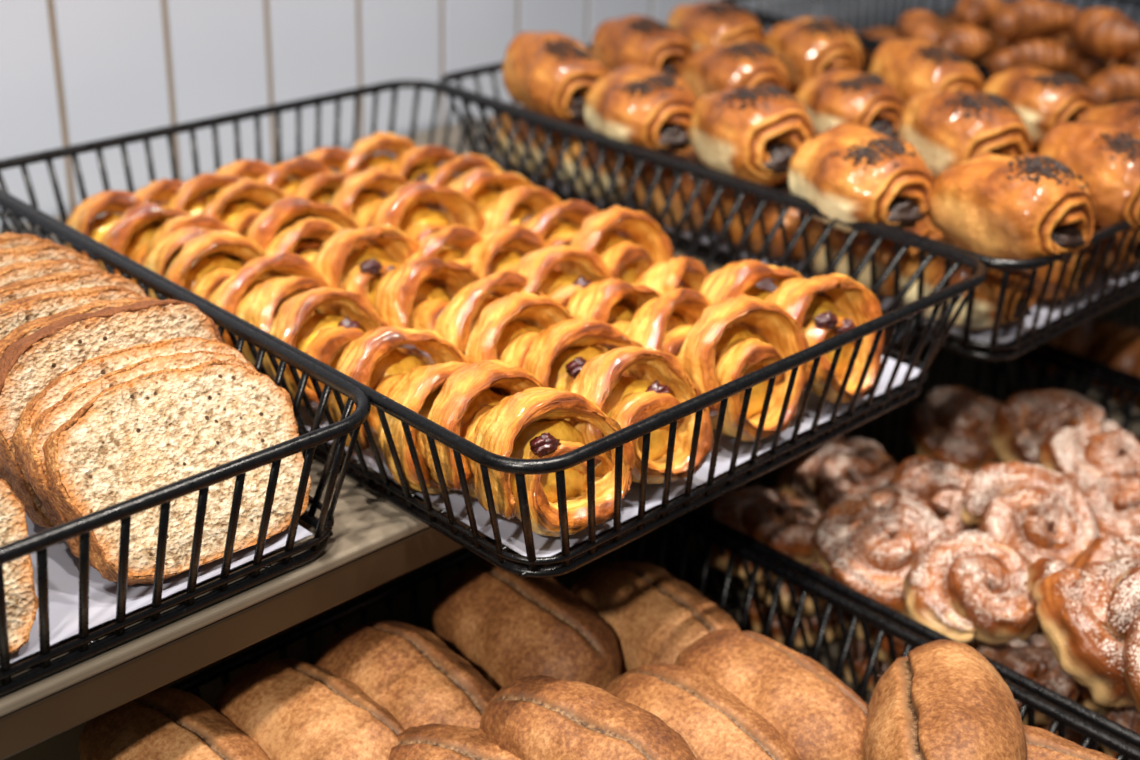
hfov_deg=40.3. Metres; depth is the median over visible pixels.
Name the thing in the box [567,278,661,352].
pastry
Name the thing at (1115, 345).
pastry
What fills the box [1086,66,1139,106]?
croissant
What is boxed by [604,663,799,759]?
roll
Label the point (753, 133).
roll
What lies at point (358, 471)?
grille
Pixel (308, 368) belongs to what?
grille
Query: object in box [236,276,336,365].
pastry
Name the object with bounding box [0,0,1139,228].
wall
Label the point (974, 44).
croissant
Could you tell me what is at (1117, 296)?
grille
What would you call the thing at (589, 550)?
grille
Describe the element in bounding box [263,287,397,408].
pastry
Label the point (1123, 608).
bun
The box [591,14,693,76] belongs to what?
roll
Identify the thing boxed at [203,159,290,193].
pastry
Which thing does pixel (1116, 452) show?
bun
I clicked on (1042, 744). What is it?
roll
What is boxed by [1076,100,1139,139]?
roll
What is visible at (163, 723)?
roll
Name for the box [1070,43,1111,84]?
croissant
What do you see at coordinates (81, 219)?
pastry
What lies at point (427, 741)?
roll
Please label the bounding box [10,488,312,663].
paper liner
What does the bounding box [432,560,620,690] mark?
bread loaf
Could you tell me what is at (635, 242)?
pastry
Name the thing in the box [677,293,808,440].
pastry
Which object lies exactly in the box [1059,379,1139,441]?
grille
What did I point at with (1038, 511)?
bun
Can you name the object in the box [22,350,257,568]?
bread slice
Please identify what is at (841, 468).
bun
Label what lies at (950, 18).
croissant
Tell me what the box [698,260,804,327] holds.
pastry
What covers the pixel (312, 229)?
pastry
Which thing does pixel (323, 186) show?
pastry
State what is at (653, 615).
roll
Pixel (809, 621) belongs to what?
bun
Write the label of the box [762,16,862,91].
roll
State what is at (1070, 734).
bun
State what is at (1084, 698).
bun
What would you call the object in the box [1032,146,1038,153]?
roll
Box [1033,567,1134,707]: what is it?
bun
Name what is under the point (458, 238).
pastry
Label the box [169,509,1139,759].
wire basket
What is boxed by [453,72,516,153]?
grille
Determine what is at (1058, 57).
croissant
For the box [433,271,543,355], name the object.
pastry
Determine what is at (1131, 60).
croissant
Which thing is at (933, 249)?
grille
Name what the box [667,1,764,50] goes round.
roll
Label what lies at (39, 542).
grille
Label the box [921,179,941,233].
roll
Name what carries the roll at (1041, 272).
on the paper liner at (1005, 335)
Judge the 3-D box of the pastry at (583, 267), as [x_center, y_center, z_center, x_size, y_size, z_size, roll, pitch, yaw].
[-0.004,-0.039,0.838,0.071,0.070,0.045,-15,31,-32]
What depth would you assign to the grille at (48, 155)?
1.03 m
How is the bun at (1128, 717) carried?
on the bun
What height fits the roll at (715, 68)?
0.055 m
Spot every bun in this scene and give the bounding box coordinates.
[705,485,824,583]
[738,559,827,615]
[748,599,851,647]
[777,437,897,511]
[810,483,950,621]
[844,637,889,691]
[856,618,973,664]
[884,456,979,535]
[903,530,1040,643]
[907,386,1002,470]
[961,461,1101,566]
[970,632,1078,724]
[990,389,1121,464]
[1027,536,1139,619]
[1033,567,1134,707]
[1035,625,1043,634]
[1035,723,1081,744]
[1037,427,1139,487]
[1070,555,1139,640]
[1075,681,1113,714]
[1076,475,1139,542]
[1099,706,1139,759]
[1106,566,1139,714]
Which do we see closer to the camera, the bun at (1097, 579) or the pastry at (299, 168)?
the bun at (1097, 579)
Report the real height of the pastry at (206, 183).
0.064 m
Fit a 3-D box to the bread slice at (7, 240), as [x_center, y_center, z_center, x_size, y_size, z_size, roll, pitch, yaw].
[-0.299,-0.029,0.785,0.032,0.085,0.116,25,34,39]
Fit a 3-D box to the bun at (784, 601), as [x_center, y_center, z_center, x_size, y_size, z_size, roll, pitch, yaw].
[0.138,0.112,0.948,0.069,0.031,0.072,24,34,39]
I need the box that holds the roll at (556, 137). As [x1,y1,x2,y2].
[490,105,587,179]
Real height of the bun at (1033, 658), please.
0.030 m
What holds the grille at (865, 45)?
attached to the wire basket at (1063, 323)
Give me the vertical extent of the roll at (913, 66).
0.056 m
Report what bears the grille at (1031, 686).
attached to the wire basket at (1031, 686)
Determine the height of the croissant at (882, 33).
0.039 m
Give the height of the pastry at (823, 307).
0.069 m
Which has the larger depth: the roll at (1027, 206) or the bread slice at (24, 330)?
the roll at (1027, 206)
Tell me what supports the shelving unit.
on the floor
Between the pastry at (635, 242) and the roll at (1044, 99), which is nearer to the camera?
the pastry at (635, 242)
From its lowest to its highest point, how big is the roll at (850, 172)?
0.055 m
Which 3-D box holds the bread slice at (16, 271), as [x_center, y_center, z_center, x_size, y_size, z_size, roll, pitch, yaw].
[-0.266,-0.014,0.756,0.034,0.084,0.115,24,33,38]
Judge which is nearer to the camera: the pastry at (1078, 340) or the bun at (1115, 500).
the bun at (1115, 500)
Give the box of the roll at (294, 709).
[214,658,404,759]
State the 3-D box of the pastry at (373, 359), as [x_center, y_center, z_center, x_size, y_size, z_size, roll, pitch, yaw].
[-0.082,0.003,0.748,0.071,0.065,0.048,-17,31,-34]
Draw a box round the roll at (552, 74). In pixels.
[502,31,608,121]
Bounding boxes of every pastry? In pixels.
[66,190,143,257]
[98,203,193,283]
[119,178,207,234]
[143,227,243,298]
[145,214,244,263]
[161,230,275,299]
[167,173,266,214]
[202,177,286,235]
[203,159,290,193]
[208,252,330,347]
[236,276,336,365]
[242,157,332,208]
[245,196,368,255]
[258,218,357,279]
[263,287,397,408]
[288,147,369,180]
[288,172,368,203]
[313,225,421,307]
[329,326,469,450]
[330,167,409,227]
[338,131,426,178]
[369,181,485,250]
[374,256,489,354]
[379,361,501,493]
[391,146,463,181]
[402,225,483,268]
[421,360,542,498]
[425,154,502,191]
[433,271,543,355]
[441,168,534,225]
[460,225,562,297]
[465,292,576,367]
[474,387,634,536]
[481,186,563,250]
[513,245,612,324]
[516,200,609,256]
[523,319,642,390]
[562,205,672,283]
[564,346,712,483]
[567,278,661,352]
[624,288,709,376]
[634,256,709,293]
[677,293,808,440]
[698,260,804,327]
[765,273,884,403]
[1006,321,1095,374]
[1085,321,1139,409]
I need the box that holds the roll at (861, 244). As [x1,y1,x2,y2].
[800,218,931,296]
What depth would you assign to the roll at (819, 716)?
0.72 m
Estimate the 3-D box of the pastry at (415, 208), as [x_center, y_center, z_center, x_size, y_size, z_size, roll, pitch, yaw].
[-0.086,-0.086,0.927,0.075,0.069,0.054,-15,31,-32]
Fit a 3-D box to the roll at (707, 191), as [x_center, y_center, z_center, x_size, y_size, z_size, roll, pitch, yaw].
[0.083,-0.133,1.067,0.078,0.052,0.061,24,33,38]
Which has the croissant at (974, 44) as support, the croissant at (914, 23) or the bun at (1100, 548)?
the croissant at (914, 23)
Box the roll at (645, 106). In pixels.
[584,64,696,156]
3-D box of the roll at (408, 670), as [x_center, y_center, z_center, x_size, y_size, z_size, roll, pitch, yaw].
[-0.073,0.156,0.744,0.069,0.059,0.125,-21,34,-39]
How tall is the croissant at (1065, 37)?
0.040 m
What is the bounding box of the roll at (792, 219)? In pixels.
[714,180,806,260]
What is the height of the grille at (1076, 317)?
0.004 m
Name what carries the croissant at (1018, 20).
on the croissant at (1058, 57)
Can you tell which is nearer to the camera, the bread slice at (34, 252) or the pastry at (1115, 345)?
the bread slice at (34, 252)
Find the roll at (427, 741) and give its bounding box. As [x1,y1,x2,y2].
[388,724,520,759]
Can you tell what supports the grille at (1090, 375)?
attached to the wire basket at (1031, 686)
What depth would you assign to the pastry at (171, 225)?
0.87 m
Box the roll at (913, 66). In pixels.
[869,38,982,103]
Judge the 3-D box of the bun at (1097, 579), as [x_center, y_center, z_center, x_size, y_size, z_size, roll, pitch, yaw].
[0.296,0.122,0.792,0.087,0.049,0.075,-1,26,-6]
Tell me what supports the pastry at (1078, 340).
in the wire basket at (1057, 352)
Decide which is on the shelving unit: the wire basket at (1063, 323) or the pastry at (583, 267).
the wire basket at (1063, 323)
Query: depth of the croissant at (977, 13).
1.23 m
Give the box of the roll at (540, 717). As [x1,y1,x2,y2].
[479,675,696,759]
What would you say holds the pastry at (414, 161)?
on the paper liner at (511, 531)
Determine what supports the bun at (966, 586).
on the bun at (1033, 658)
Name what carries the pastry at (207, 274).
on the paper liner at (511, 531)
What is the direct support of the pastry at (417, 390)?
on the paper liner at (511, 531)
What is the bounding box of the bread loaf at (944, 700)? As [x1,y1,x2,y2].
[863,639,1027,759]
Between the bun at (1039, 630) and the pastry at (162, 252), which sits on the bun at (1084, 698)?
the bun at (1039, 630)
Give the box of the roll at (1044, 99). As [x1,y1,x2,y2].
[981,65,1099,145]
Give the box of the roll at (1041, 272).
[1028,244,1099,299]
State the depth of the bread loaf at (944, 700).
0.66 m
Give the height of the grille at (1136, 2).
0.068 m
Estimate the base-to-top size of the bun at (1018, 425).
0.056 m
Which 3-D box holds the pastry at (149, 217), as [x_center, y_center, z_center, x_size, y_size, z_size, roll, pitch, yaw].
[-0.237,-0.072,0.893,0.070,0.064,0.048,-14,30,-31]
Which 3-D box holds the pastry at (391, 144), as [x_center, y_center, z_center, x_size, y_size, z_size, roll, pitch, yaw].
[-0.123,-0.129,1.017,0.065,0.067,0.044,-18,32,-36]
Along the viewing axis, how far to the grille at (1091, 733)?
0.84 m
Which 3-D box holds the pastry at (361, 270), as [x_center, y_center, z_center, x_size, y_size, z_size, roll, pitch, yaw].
[-0.111,-0.053,0.861,0.069,0.067,0.050,-12,29,-26]
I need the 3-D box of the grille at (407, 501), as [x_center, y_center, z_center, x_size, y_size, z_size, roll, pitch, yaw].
[-0.068,-0.030,0.907,0.301,0.004,0.459,-22,34,-40]
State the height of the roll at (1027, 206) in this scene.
0.060 m
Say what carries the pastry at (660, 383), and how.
on the paper liner at (511, 531)
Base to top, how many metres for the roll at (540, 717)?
0.051 m
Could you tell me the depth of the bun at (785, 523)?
0.92 m
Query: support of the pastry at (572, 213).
on the paper liner at (511, 531)
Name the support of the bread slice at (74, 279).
on the paper liner at (63, 566)
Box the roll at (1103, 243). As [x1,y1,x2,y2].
[1094,224,1139,272]
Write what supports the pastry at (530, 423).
on the paper liner at (511, 531)
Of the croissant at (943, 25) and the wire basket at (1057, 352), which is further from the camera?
the croissant at (943, 25)
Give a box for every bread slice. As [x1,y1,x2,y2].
[0,232,55,247]
[0,243,102,269]
[0,258,100,285]
[0,269,147,304]
[0,285,142,486]
[0,297,161,488]
[0,299,222,528]
[0,479,37,653]
[12,336,251,470]
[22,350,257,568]
[42,360,311,585]
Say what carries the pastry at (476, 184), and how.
on the paper liner at (511, 531)
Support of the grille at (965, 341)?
attached to the wire basket at (1063, 323)
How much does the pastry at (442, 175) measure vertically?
0.062 m
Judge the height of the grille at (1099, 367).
0.095 m
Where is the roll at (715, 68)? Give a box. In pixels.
[679,40,788,100]
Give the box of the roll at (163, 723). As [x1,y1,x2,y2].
[79,686,269,759]
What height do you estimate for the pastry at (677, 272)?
0.058 m
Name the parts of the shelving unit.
panel, shelf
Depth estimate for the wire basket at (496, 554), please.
0.78 m
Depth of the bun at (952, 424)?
1.02 m
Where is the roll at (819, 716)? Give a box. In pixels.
[674,629,867,759]
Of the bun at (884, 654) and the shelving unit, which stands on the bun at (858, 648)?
the bun at (884, 654)
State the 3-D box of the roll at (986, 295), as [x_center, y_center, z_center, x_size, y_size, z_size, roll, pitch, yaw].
[0.237,-0.059,0.929,0.063,0.047,0.079,-19,33,-37]
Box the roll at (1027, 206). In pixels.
[927,152,1094,262]
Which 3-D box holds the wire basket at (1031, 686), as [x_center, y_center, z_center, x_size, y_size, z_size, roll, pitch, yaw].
[0.334,0.133,0.925,0.366,0.100,0.498,-22,34,-40]
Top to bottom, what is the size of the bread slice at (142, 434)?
0.076 m
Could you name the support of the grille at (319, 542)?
attached to the wire basket at (39, 542)
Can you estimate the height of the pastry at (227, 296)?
0.066 m
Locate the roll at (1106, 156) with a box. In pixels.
[1037,121,1139,231]
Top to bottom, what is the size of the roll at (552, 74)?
0.057 m
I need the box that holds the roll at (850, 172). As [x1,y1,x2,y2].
[788,123,933,234]
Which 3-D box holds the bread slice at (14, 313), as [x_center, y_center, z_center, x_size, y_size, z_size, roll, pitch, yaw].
[-0.236,0.001,0.727,0.116,0.085,0.036,-20,33,-38]
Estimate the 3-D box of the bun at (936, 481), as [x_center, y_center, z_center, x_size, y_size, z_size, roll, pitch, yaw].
[0.222,0.084,0.920,0.079,0.066,0.062,6,26,9]
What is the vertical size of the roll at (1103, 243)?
0.052 m
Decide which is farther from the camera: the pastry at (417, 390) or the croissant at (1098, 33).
the croissant at (1098, 33)
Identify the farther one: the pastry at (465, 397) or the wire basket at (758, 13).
the wire basket at (758, 13)
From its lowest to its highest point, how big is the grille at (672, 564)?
0.095 m
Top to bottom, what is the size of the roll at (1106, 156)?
0.058 m
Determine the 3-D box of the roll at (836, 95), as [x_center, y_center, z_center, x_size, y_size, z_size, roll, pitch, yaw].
[0.194,-0.187,1.071,0.066,0.051,0.083,-5,26,-14]
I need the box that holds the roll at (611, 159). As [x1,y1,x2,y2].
[556,125,638,202]
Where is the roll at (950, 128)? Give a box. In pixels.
[898,90,1031,177]
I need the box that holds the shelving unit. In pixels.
[0,9,1139,759]
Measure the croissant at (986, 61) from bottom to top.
0.040 m
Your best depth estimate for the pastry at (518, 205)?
0.93 m
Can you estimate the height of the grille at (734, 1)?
0.068 m
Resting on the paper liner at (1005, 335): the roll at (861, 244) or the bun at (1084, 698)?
the roll at (861, 244)
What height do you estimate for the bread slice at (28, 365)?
0.091 m
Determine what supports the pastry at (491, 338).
on the paper liner at (511, 531)
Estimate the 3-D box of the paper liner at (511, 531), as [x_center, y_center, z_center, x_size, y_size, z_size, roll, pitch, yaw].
[-0.068,-0.035,0.905,0.294,0.006,0.452,-22,34,-40]
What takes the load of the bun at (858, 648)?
in the wire basket at (1031, 686)
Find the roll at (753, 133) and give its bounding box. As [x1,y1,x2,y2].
[689,84,814,185]
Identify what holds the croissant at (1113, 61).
in the wire basket at (758, 13)
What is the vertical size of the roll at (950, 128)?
0.060 m
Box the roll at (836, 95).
[795,67,904,136]
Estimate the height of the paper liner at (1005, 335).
0.006 m
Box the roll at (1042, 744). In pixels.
[1023,725,1117,759]
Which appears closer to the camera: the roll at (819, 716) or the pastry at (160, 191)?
the roll at (819, 716)
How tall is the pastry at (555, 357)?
0.064 m
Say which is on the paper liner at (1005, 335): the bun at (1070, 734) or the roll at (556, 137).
the roll at (556, 137)
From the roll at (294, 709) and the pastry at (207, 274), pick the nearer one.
the roll at (294, 709)
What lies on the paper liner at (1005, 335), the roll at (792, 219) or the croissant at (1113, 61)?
the roll at (792, 219)
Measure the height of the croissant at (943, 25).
0.040 m
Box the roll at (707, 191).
[630,149,718,230]
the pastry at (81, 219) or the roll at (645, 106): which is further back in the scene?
the roll at (645, 106)
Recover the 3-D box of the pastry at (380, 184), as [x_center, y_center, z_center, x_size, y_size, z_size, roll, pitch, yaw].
[-0.120,-0.096,0.949,0.046,0.067,0.065,23,33,37]
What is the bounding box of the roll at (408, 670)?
[315,621,497,728]
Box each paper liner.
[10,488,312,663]
[260,355,919,556]
[496,157,1139,343]
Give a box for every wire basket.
[0,80,986,577]
[0,193,370,695]
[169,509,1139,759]
[438,17,1139,360]
[655,333,1139,759]
[716,0,1139,101]
[985,296,1139,441]
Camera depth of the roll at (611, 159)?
1.09 m
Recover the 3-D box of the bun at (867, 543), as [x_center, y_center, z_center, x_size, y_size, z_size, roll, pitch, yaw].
[0.178,0.098,0.888,0.080,0.053,0.085,1,26,-1]
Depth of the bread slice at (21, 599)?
0.60 m
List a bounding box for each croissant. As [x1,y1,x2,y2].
[858,27,897,68]
[896,10,944,44]
[936,18,950,31]
[942,25,999,64]
[943,10,995,34]
[955,0,1005,28]
[980,57,990,79]
[988,39,1083,75]
[993,0,1080,40]
[1048,32,1072,44]
[1069,8,1139,59]
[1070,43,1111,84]
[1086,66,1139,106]
[1108,59,1115,69]
[1116,53,1139,68]
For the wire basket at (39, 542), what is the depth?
0.63 m
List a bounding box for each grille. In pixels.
[0,88,420,238]
[0,206,504,563]
[0,426,360,685]
[1,207,353,516]
[89,517,332,643]
[307,380,912,577]
[428,91,961,355]
[447,95,975,350]
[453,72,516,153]
[515,272,975,571]
[556,195,1134,359]
[635,522,1125,759]
[655,343,961,587]
[657,515,1130,759]
[704,575,1102,751]
[733,0,924,30]
[762,25,988,86]
[934,0,1139,22]
[973,348,1136,430]
[988,229,1139,355]
[998,348,1139,432]
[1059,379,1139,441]
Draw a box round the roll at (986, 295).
[893,233,1036,330]
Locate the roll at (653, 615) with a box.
[570,561,739,674]
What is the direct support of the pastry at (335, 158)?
on the paper liner at (511, 531)
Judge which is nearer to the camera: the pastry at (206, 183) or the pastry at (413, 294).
the pastry at (413, 294)
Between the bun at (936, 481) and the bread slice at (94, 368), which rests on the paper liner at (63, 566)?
the bread slice at (94, 368)
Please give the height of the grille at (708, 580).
0.004 m
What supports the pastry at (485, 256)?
on the paper liner at (511, 531)

